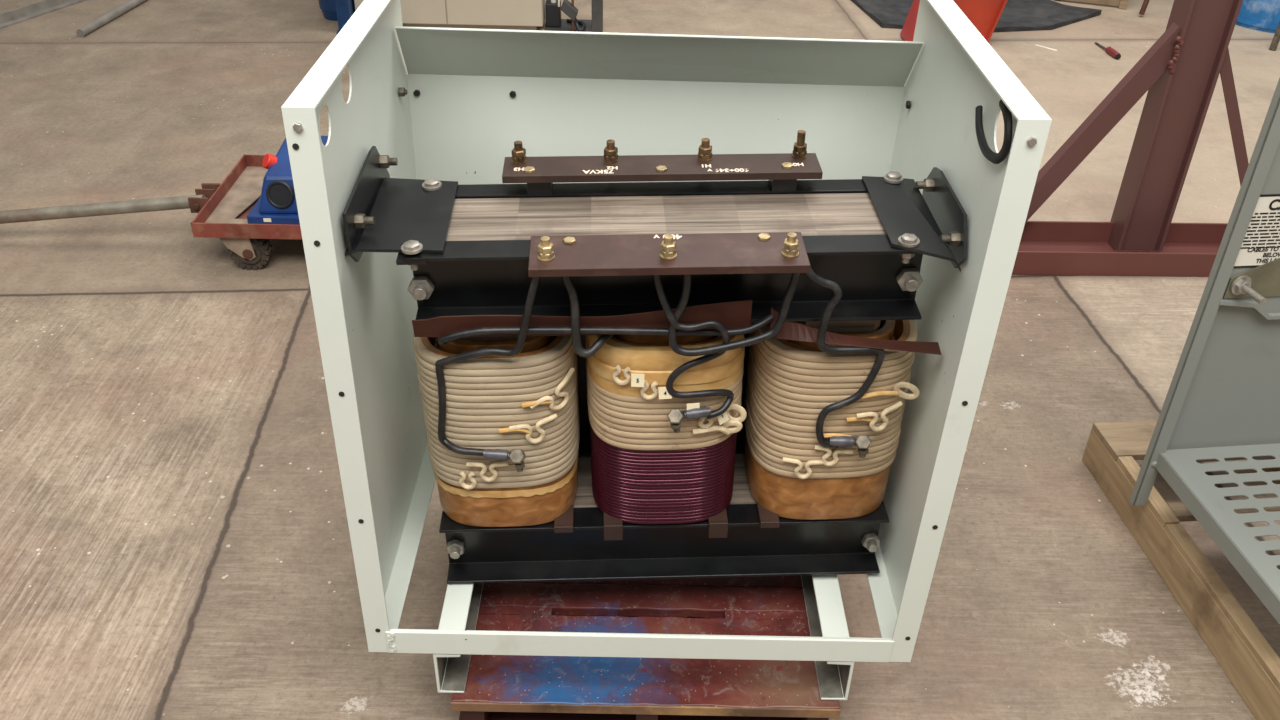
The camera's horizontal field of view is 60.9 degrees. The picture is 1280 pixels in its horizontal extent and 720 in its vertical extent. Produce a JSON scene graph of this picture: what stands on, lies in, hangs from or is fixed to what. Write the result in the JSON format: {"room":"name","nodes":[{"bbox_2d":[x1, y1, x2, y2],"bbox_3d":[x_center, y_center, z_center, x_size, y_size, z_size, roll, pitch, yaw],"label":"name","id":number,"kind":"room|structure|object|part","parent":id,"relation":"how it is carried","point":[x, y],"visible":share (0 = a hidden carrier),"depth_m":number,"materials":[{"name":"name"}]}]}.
{"room":"industrial workshop","nodes":[
{"label":"industrial workshop","id":0,"kind":"room"},
{"bbox_2d":[0,0,1279,719],"bbox_3d":[0.057,-1.472,5.366,19.000,0.100,16.000,1,34,0],"label":"floor","id":1,"kind":"structure","parent":0,"point":[175,540],"depth_m":2.82,"materials":[{"name":"concrete"}]},
{"bbox_2d":[0,0,85,28],"bbox_3d":[-2.955,-2.041,5.973,0.056,0.050,1.738,13,36,17],"label":"iron","id":2,"kind":"object","parent":1,"relation":"on","point":[21,14],"visible":1,"depth_m":5.61,"materials":[{"name":"grey metal"}]},
{"bbox_2d":[76,0,146,36],"bbox_3d":[-2.660,-2.038,5.988,0.044,0.040,1.582,4,34,4],"label":"conduit","id":3,"kind":"object","parent":1,"relation":"on","point":[92,26],"visible":1,"depth_m":5.53,"materials":[{"name":"grey metal"}]},
{"bbox_2d":[0,154,301,269],"bbox_3d":[-1.779,-0.506,3.603,2.053,0.181,0.532,1,34,0],"label":"cart","id":4,"kind":"object","parent":1,"relation":"on","point":[222,210],"visible":0.3,"depth_m":3.50,"materials":[{"name":"red metal"}]},
{"bbox_2d":[190,154,301,239],"bbox_3d":[-1.066,-0.541,3.574,0.629,0.048,0.532,1,34,0],"label":"tray","id":5,"kind":"object","parent":4,"relation":"on","point":[223,216],"depth_m":3.49,"materials":[{"name":"red metal"}]},
{"bbox_3d":[-1.178,-0.500,3.572,0.250,0.006,0.320,1,34,0],"label":"plate","id":6,"kind":"part","parent":4,"relation":"part of","materials":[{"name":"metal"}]},
{"bbox_2d":[247,136,327,224],"bbox_3d":[-1.051,-0.586,3.501,0.365,0.192,0.302,1,34,0],"label":"machine housing","id":7,"kind":"object","parent":4,"relation":"on","point":[276,204],"visible":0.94,"depth_m":3.42,"materials":[{"name":"blue plastic"}]},
{"bbox_2d":[318,0,354,20],"bbox_3d":[-1.568,-2.037,5.567,0.229,0.550,0.229,1,34,0],"label":"drum","id":8,"kind":"object","parent":1,"relation":"on","point":[328,7],"visible":0.48,"depth_m":5.62,"materials":[{"name":"blue plastic"}]},
{"bbox_2d":[335,0,352,33],"bbox_3d":[-1.475,-1.991,5.290,0.085,0.785,0.100,1,34,0],"label":"steel post","id":9,"kind":"object","parent":1,"relation":"on","point":[344,10],"visible":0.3,"depth_m":5.42,"materials":[{"name":"blue metal"}]},
{"bbox_2d":[354,0,545,29],"bbox_3d":[-0.957,-2.185,5.541,0.945,0.850,0.570,1,34,0],"label":"base cabinet","id":10,"kind":"object","parent":1,"relation":"on","point":[472,14],"visible":0.66,"depth_m":5.49,"materials":[{"name":"beige metal"}]},
{"bbox_3d":[-1.201,-2.047,5.298,0.456,0.810,0.009,1,34,0],"label":"door","id":11,"kind":"part","parent":10,"relation":"part of","materials":[{"name":"beige metal"}]},
{"bbox_3d":[-0.728,-2.037,5.301,0.478,0.810,0.009,1,34,0],"label":"door","id":12,"kind":"part","parent":10,"relation":"part of","materials":[{"name":"beige metal"}]},
{"bbox_2d":[545,0,602,31],"bbox_3d":[-0.334,-1.974,5.473,0.298,0.600,0.210,1,34,0],"label":"stand","id":13,"kind":"object","parent":1,"relation":"on","point":[553,8],"visible":0.99,"depth_m":5.55,"materials":[{"name":"grey metal"}]},
{"bbox_2d":[545,0,560,26],"bbox_3d":[-0.445,-1.783,5.596,0.075,0.120,0.080,1,34,0],"label":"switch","id":14,"kind":"object","parent":13,"relation":"attached to","point":[552,7],"depth_m":5.56,"materials":[{"name":"black plastic"}]},
{"bbox_3d":[-0.359,-1.741,5.653,0.260,0.010,0.170,1,34,0],"label":"plate","id":15,"kind":"part","parent":13,"relation":"part of","materials":[{"name":"grey metal"}]},
{"bbox_3d":[-0.337,-1.933,5.410,0.014,0.600,0.014,1,34,0],"label":"rod","id":16,"kind":"part","parent":13,"relation":"part of","materials":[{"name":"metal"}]},
{"bbox_3d":[-0.214,-1.947,5.436,0.056,0.600,0.060,1,34,0],"label":"post","id":17,"kind":"part","parent":13,"relation":"part of","materials":[{"name":"grey metal"}]},
{"bbox_2d":[451,575,840,719],"bbox_3d":[0.012,0.439,2.303,0.693,0.128,0.820,1,34,0],"label":"pallet","id":18,"kind":"object","parent":1,"relation":"on","point":[498,687],"visible":0.44,"depth_m":2.01,"materials":[{"name":"paint"}]},
{"bbox_2d":[281,0,1051,699],"bbox_3d":[0.020,-0.050,1.935,0.956,1.091,0.725,1,34,0],"label":"enclosure","id":19,"kind":"object","parent":18,"relation":"on","point":[875,108],"visible":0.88,"depth_m":1.92,"materials":[{"name":"white metal"}]},
{"bbox_3d":[-0.432,-0.103,1.907,0.050,0.981,0.720,1,34,0],"label":"panel","id":20,"kind":"part","parent":19,"relation":"part of","materials":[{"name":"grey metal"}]},
{"bbox_3d":[0.000,0.491,1.870,0.869,0.053,0.009,1,34,0],"label":"sill","id":21,"kind":"part","parent":19,"relation":"part of","materials":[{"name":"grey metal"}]},
{"bbox_2d":[342,130,966,583],"bbox_3d":[0.018,0.033,1.885,0.933,0.808,0.363,1,34,-1],"label":"transformer","id":22,"kind":"object","parent":19,"relation":"in","point":[631,377],"visible":1,"depth_m":1.77,"materials":[{"name":"metal"}]},
{"bbox_3d":[0.021,-0.208,2.264,0.949,0.772,0.003,1,34,0],"label":"panel","id":23,"kind":"part","parent":19,"relation":"part of","materials":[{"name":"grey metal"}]},
{"bbox_3d":[0.470,-0.086,1.910,0.058,0.986,0.720,1,34,0],"label":"panel","id":24,"kind":"part","parent":19,"relation":"part of","materials":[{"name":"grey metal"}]},
{"bbox_2d":[975,100,1013,163],"bbox_3d":[0.492,-0.323,1.508,0.016,0.091,0.181,0,34,-1],"label":"trim","id":25,"kind":"structure","parent":19,"relation":"attached to","point":[996,158],"depth_m":1.48,"materials":[{"name":"black rubber"}]},
{"bbox_2d":[900,0,1007,42],"bbox_3d":[1.657,-1.965,5.350,0.610,0.800,0.170,-1,34,-3],"label":"frame","id":26,"kind":"object","parent":1,"relation":"on","point":[984,15],"visible":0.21,"depth_m":5.45,"materials":[{"name":"orange paint"}]},
{"bbox_2d":[851,0,1101,31],"bbox_3d":[1.877,-1.965,6.047,1.309,0.033,0.822,-4,34,-8],"label":"rubber mat","id":27,"kind":"object","parent":1,"relation":"on","point":[1017,15],"visible":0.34,"depth_m":5.94,"materials":[{"name":"black rubber"}]},
{"bbox_2d":[1035,44,1057,50],"bbox_3d":[2.057,-1.581,5.506,0.015,0.004,0.120,-26,43,-35],"label":"stick","id":28,"kind":"object","parent":1,"relation":"on","point":[1036,44],"visible":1,"depth_m":5.50,"materials":[{"name":"white"}]},
{"bbox_2d":[1057,0,1127,9],"bbox_3d":[2.644,-2.310,6.261,0.390,0.400,0.525,13,35,16],"label":"wooden crate","id":29,"kind":"object","parent":1,"relation":"on","point":[1122,4],"visible":1,"depth_m":6.14,"materials":[{"name":"brown wood"}]},
{"bbox_3d":[2.720,-2.143,6.014,0.040,0.400,0.020,13,35,16],"label":"post","id":30,"kind":"part","parent":29,"relation":"part of","materials":[{"name":"brown wood"}]},
{"bbox_2d":[1095,42,1120,58],"bbox_3d":[2.349,-1.566,5.470,0.031,0.032,0.252,-2,34,-5],"label":"screwdriver","id":31,"kind":"object","parent":1,"relation":"on","point":[1109,50],"visible":1,"depth_m":5.41,"materials":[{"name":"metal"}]},
{"bbox_3d":[2.356,-1.528,5.413,0.031,0.031,0.110,-2,34,-5],"label":"handle","id":32,"kind":"part","parent":31,"relation":"part of","materials":[{"name":"red plastic"}]},
{"bbox_2d":[1012,0,1248,276],"bbox_3d":[1.759,-0.977,3.216,1.800,1.535,0.245,1,34,-1],"label":"stand","id":33,"kind":"object","parent":1,"relation":"on","point":[1180,71],"visible":0.77,"depth_m":3.49,"materials":[{"name":"red metal"}]},
{"bbox_2d":[1139,0,1149,14],"bbox_3d":[2.798,-2.105,5.871,0.091,0.475,0.028,-9,35,-16],"label":"wooden stick","id":34,"kind":"object","parent":1,"relation":"on","point":[1145,2],"visible":1,"depth_m":5.96,"materials":[{"name":"wood"}]},
{"bbox_2d":[1082,420,1279,719],"bbox_3d":[1.637,0.506,2.270,0.950,0.118,1.150,-2,34,-5],"label":"pallet","id":35,"kind":"object","parent":1,"relation":"on","point":[1243,653],"visible":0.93,"depth_m":2.33,"materials":[{"name":"brown wood"}]},
{"bbox_2d":[1129,78,1279,623],"bbox_3d":[1.507,0.021,1.986,0.752,1.000,0.511,-3,34,-6],"label":"enclosure","id":36,"kind":"object","parent":35,"relation":"on","point":[1221,404],"visible":1,"depth_m":2.21,"materials":[{"name":"grey metal"}]},
{"bbox_3d":[1.480,-0.161,2.168,0.750,0.900,0.003,-3,34,-6],"label":"panel","id":37,"kind":"part","parent":36,"relation":"part of","materials":[{"name":"grey metal"}]},
{"bbox_3d":[1.497,-0.313,2.054,0.726,0.520,0.019,-3,34,-6],"label":"plate","id":38,"kind":"part","parent":36,"relation":"part of","materials":[{"name":"grey metal"}]},
{"bbox_3d":[1.376,-0.178,2.126,0.464,0.110,0.003,-3,34,-6],"label":"gusset plate","id":39,"kind":"part","parent":36,"relation":"part of","materials":[{"name":"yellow metal"}]},
{"bbox_2d":[1240,212,1279,248],"bbox_3d":[1.315,-0.251,2.071,0.343,0.075,0.003,-3,34,-6],"label":"print","id":40,"kind":"object","parent":36,"relation":"on","point":[1271,212],"depth_m":2.06},
{"bbox_2d":[1235,0,1279,32],"bbox_3d":[3.520,-2.179,5.827,0.616,0.700,0.616,1,34,0],"label":"barrel","id":41,"kind":"object","parent":1,"relation":"on","point":[1260,15],"visible":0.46,"depth_m":5.80,"materials":[{"name":"blue paint"}]},
{"bbox_2d":[1269,21,1279,50],"bbox_3d":[3.251,-1.850,5.384,0.063,0.636,0.034,-7,35,-12],"label":"rod","id":42,"kind":"object","parent":1,"relation":"on","point":[1276,38],"visible":1,"depth_m":5.52,"materials":[{"name":"metal"}]}
]}

